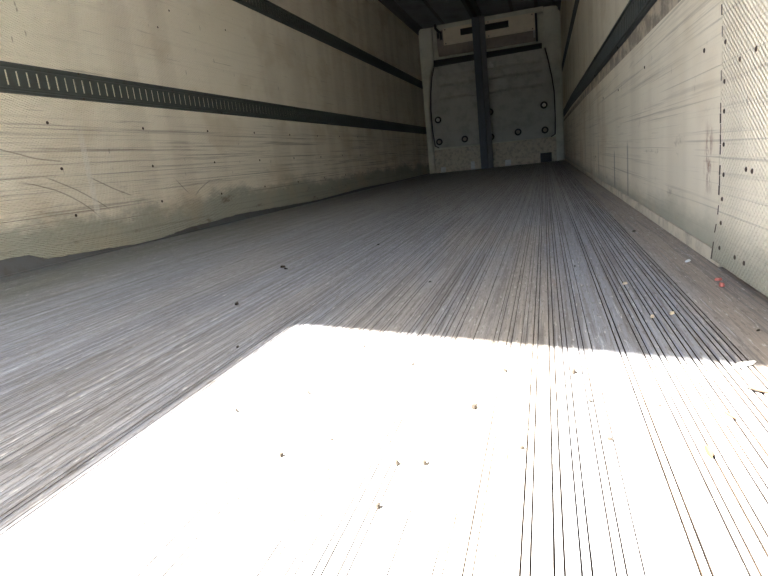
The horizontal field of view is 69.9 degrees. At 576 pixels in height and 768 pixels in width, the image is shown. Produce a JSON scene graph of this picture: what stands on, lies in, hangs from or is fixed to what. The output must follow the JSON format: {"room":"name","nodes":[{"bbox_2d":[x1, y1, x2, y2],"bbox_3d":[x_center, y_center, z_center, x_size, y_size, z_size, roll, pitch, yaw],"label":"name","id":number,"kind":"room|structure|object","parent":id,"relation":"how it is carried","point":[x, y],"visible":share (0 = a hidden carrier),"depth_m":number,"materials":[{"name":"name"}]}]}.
{"room":"cargo space","nodes":[
{"label":"cargo space","id":0,"kind":"room"},
{"bbox_2d":[0,0,429,275],"bbox_3d":[-0.785,-2.080,5.230,0.103,2.720,11.320,-2,13,17],"label":"wall","id":1,"kind":"structure","parent":0,"point":[78,178],"depth_m":3.41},
{"bbox_2d":[0,61,425,133],"bbox_3d":[-0.705,-1.643,5.250,0.009,0.129,11.150,-2,13,17],"label":"track","id":2,"kind":"object","parent":1,"relation":"attached to","point":[299,114],"visible":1,"depth_m":3.15,"materials":[{"name":"grey metal"}]},
{"bbox_2d":[0,173,429,278],"bbox_3d":[-0.622,-0.871,5.441,0.008,0.008,11.220,-2,13,17],"label":"baseboard","id":3,"kind":"structure","parent":1,"relation":"attached to","point":[50,265],"depth_m":3.09,"materials":[{"name":"grey metal"}]},
{"bbox_2d":[233,0,422,88],"bbox_3d":[-0.793,-2.440,5.069,0.009,0.134,11.150,-2,13,17],"label":"track","id":4,"kind":"object","parent":1,"relation":"attached to","point":[291,20],"visible":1,"depth_m":5.55,"materials":[{"name":"black metal"}]},
{"bbox_2d":[378,0,422,35],"bbox_3d":[-0.841,-3.345,4.881,0.100,0.099,11.190,-2,13,17],"label":"trim","id":5,"kind":"structure","parent":1,"relation":"attached to","point":[391,5],"depth_m":8.74,"materials":[{"name":"black metal"}]},
{"bbox_2d":[0,160,767,575],"bbox_3d":[0.576,-0.863,5.104,2.520,0.122,11.240,-2,13,17],"label":"floor","id":6,"kind":"structure","parent":0,"point":[126,450],"depth_m":0.69,"materials":[{"name":"metal"}]},
{"bbox_2d":[471,161,474,169],"bbox_3d":[1.652,-2.283,10.240,0.070,0.148,0.090,-2,13,17],"label":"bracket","id":7,"kind":"object","parent":6,"relation":"on","point":[472,162],"visible":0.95,"depth_m":10.26,"materials":[{"name":"white metal"}]},
{"bbox_2d":[471,16,494,168],"bbox_3d":[1.738,-3.396,9.670,0.255,2.538,0.120,-2,13,17],"label":"post","id":8,"kind":"object","parent":6,"relation":"on","point":[478,23],"visible":0.97,"depth_m":9.63,"materials":[{"name":"black metal"}]},
{"bbox_2d":[505,160,510,165],"bbox_3d":[2.266,-2.289,10.059,0.100,0.108,0.090,-2,13,17],"label":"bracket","id":9,"kind":"object","parent":6,"relation":"on","point":[507,162],"visible":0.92,"depth_m":10.08,"materials":[{"name":"white metal"}]},
{"bbox_2d":[540,152,551,161],"bbox_3d":[2.911,-2.348,9.875,0.195,0.162,0.075,-2,13,17],"label":"box","id":10,"kind":"object","parent":6,"relation":"on","point":[545,157],"visible":1,"depth_m":9.84,"materials":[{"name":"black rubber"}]},
{"bbox_2d":[704,445,712,457],"bbox_3d":[0.292,0.147,0.495,0.006,0.003,0.018,-3,13,15],"label":"dry leaf","id":11,"kind":"object","parent":6,"relation":"on","point":[709,452],"visible":1,"depth_m":0.49,"materials":[{"name":"plant"}]},
{"bbox_2d":[723,411,735,418],"bbox_3d":[0.348,0.128,0.554,0.004,0.002,0.016,-9,13,-13],"label":"dry leaf","id":12,"kind":"object","parent":6,"relation":"on","point":[725,412],"visible":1,"depth_m":0.55,"materials":[{"name":"white plant"}]},
{"bbox_2d":[732,360,755,367],"bbox_3d":[0.439,0.092,0.670,0.038,0.002,0.010,-10,13,-17],"label":"paper scrap","id":13,"kind":"object","parent":6,"relation":"on","point":[745,363],"visible":1,"depth_m":0.67,"materials":[{"name":"white paper"}]},
{"bbox_2d":[744,385,767,392],"bbox_3d":[0.407,0.110,0.599,0.006,0.004,0.026,-17,17,-41],"label":"dry leaf","id":14,"kind":"object","parent":6,"relation":"on","point":[747,386],"visible":1,"depth_m":0.60,"materials":[{"name":"white plant"}]},
{"bbox_2d":[394,0,553,28],"bbox_3d":[0.189,-3.405,4.182,2.640,0.100,12.105,-2,13,17],"label":"ceiling","id":15,"kind":"structure","parent":0,"point":[449,11],"depth_m":9.06,"materials":[{"name":"grey metal"}]},
{"bbox_2d":[434,12,537,56],"bbox_3d":[1.746,-4.455,9.562,1.772,0.561,0.197,-2,13,17],"label":"refrigeration unit","id":16,"kind":"object","parent":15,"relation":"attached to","point":[518,29],"visible":1,"depth_m":9.49,"materials":[{"name":"beige plastic"}]},
{"bbox_2d":[460,20,508,34],"bbox_3d":[1.723,-4.479,9.468,0.820,0.105,0.022,-2,13,17],"label":"grille","id":17,"kind":"object","parent":16,"relation":"attached to","point":[492,26],"depth_m":9.44,"materials":[{"name":"black metal"}]},
{"bbox_2d":[437,31,535,56],"bbox_3d":[1.778,-4.268,9.618,1.680,0.147,0.165,-2,13,17],"label":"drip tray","id":18,"kind":"object","parent":16,"relation":"on","point":[511,37],"depth_m":9.56,"materials":[{"name":"metal"}]},
{"bbox_2d":[431,5,564,159],"bbox_3d":[1.965,-3.541,10.067,2.496,2.600,0.087,-2,13,17],"label":"wall","id":19,"kind":"structure","parent":0,"point":[540,17],"depth_m":9.74,"materials":[{"name":"plastic"}]},
{"bbox_2d":[419,28,435,173],"bbox_3d":[0.882,-3.455,10.267,0.255,2.571,0.156,-2,13,17],"label":"trim","id":20,"kind":"structure","parent":19,"relation":"attached to","point":[426,46],"depth_m":10.11,"materials":[{"name":"plastic"}]},
{"bbox_2d":[422,0,444,23],"bbox_3d":[-0.293,-3.522,5.196,0.060,0.014,10.220,-2,13,17],"label":"trim","id":21,"kind":"structure","parent":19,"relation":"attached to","point":[426,3],"depth_m":8.89,"materials":[{"name":"black metal"}]},
{"bbox_2d":[437,6,542,30],"bbox_3d":[1.847,-4.712,9.661,1.825,0.095,0.156,-2,13,17],"label":"trim","id":22,"kind":"structure","parent":19,"relation":"attached to","point":[539,10],"depth_m":9.53,"materials":[{"name":"plastic"}]},
{"bbox_2d":[430,43,555,147],"bbox_3d":[1.934,-3.435,9.976,2.229,1.598,0.136,-2,13,17],"label":"panel","id":23,"kind":"object","parent":19,"relation":"attached to","point":[521,96],"visible":0.88,"depth_m":9.92,"materials":[{"name":"grey plastic"}]},
{"bbox_2d":[435,117,440,122],"bbox_3d":[1.009,-3.139,10.274,0.124,0.124,0.034,-2,13,17],"label":"washer","id":24,"kind":"object","parent":23,"relation":"in","point":[437,119],"depth_m":10.27,"materials":[{"name":"metal"}]},
{"bbox_2d":[436,139,442,144],"bbox_3d":[1.042,-2.753,10.364,0.124,0.124,0.034,-2,13,17],"label":"washer","id":25,"kind":"object","parent":23,"relation":"in","point":[438,141],"depth_m":10.36,"materials":[{"name":"black rubber"}]},
{"bbox_2d":[461,136,467,141],"bbox_3d":[1.502,-2.770,10.225,0.124,0.124,0.034,-2,13,17],"label":"washer","id":26,"kind":"object","parent":23,"relation":"in","point":[463,138],"depth_m":10.22,"materials":[{"name":"black rubber"}]},
{"bbox_2d":[515,129,521,134],"bbox_3d":[2.423,-2.821,9.943,0.124,0.124,0.034,-2,13,17],"label":"washer","id":27,"kind":"object","parent":23,"relation":"in","point":[517,131],"depth_m":9.94,"materials":[{"name":"black rubber"}]},
{"bbox_2d":[540,101,547,108],"bbox_3d":[2.827,-3.234,9.719,0.124,0.124,0.034,-2,13,17],"label":"washer","id":28,"kind":"object","parent":23,"relation":"in","point":[543,104],"depth_m":9.72,"materials":[{"name":"metal"}]},
{"bbox_2d":[541,126,548,132],"bbox_3d":[2.873,-2.820,9.812,0.124,0.124,0.034,-2,13,17],"label":"washer","id":29,"kind":"object","parent":23,"relation":"in","point":[544,129],"depth_m":9.81,"materials":[{"name":"black rubber"}]},
{"bbox_2d":[434,137,556,172],"bbox_3d":[2.045,-2.460,10.207,2.205,0.425,0.116,-2,13,17],"label":"baseboard","id":30,"kind":"structure","parent":19,"relation":"attached to","point":[523,151],"depth_m":10.11,"materials":[{"name":"grey metal"}]},
{"bbox_2d":[507,0,513,11],"bbox_3d":[0.855,-3.570,4.849,0.060,0.014,10.220,-2,13,17],"label":"trim","id":31,"kind":"structure","parent":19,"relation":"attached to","point":[509,1],"depth_m":9.08,"materials":[{"name":"black metal"}]},
{"bbox_2d":[544,6,562,160],"bbox_3d":[2.976,-3.546,9.643,0.220,2.571,0.136,-2,13,17],"label":"trim","id":32,"kind":"structure","parent":19,"relation":"attached to","point":[550,12],"depth_m":9.48,"materials":[{"name":"plastic"}]},
{"bbox_2d":[560,0,767,296],"bbox_3d":[1.673,-2.184,4.486,0.116,2.720,11.320,-2,13,17],"label":"wall","id":33,"kind":"structure","parent":0,"point":[675,121],"depth_m":1.38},
{"bbox_2d":[554,0,560,10],"bbox_3d":[1.431,-3.438,4.178,0.100,0.099,11.220,-2,13,17],"label":"trim","id":34,"kind":"structure","parent":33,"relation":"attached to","point":[557,3],"depth_m":9.09,"materials":[{"name":"black metal"}]},
{"bbox_2d":[562,0,578,70],"bbox_3d":[1.827,-2.703,5.224,0.007,0.130,9.310,-2,13,17],"label":"track","id":35,"kind":"object","parent":33,"relation":"attached to","point":[576,3],"visible":0.98,"depth_m":6.35,"materials":[{"name":"grey metal"}]},
{"bbox_2d":[563,0,656,116],"bbox_3d":[1.912,-1.935,5.398,0.007,0.187,9.310,-2,13,17],"label":"track","id":36,"kind":"object","parent":33,"relation":"attached to","point":[634,11],"visible":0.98,"depth_m":2.63,"materials":[{"name":"grey metal"}]},
{"bbox_2d":[565,159,722,266],"bbox_3d":[1.986,-1.196,5.546,0.009,0.031,9.450,-2,13,17],"label":"baseboard","id":37,"kind":"structure","parent":33,"relation":"attached to","point":[696,244],"depth_m":1.66,"materials":[{"name":"grey metal"}]}
]}

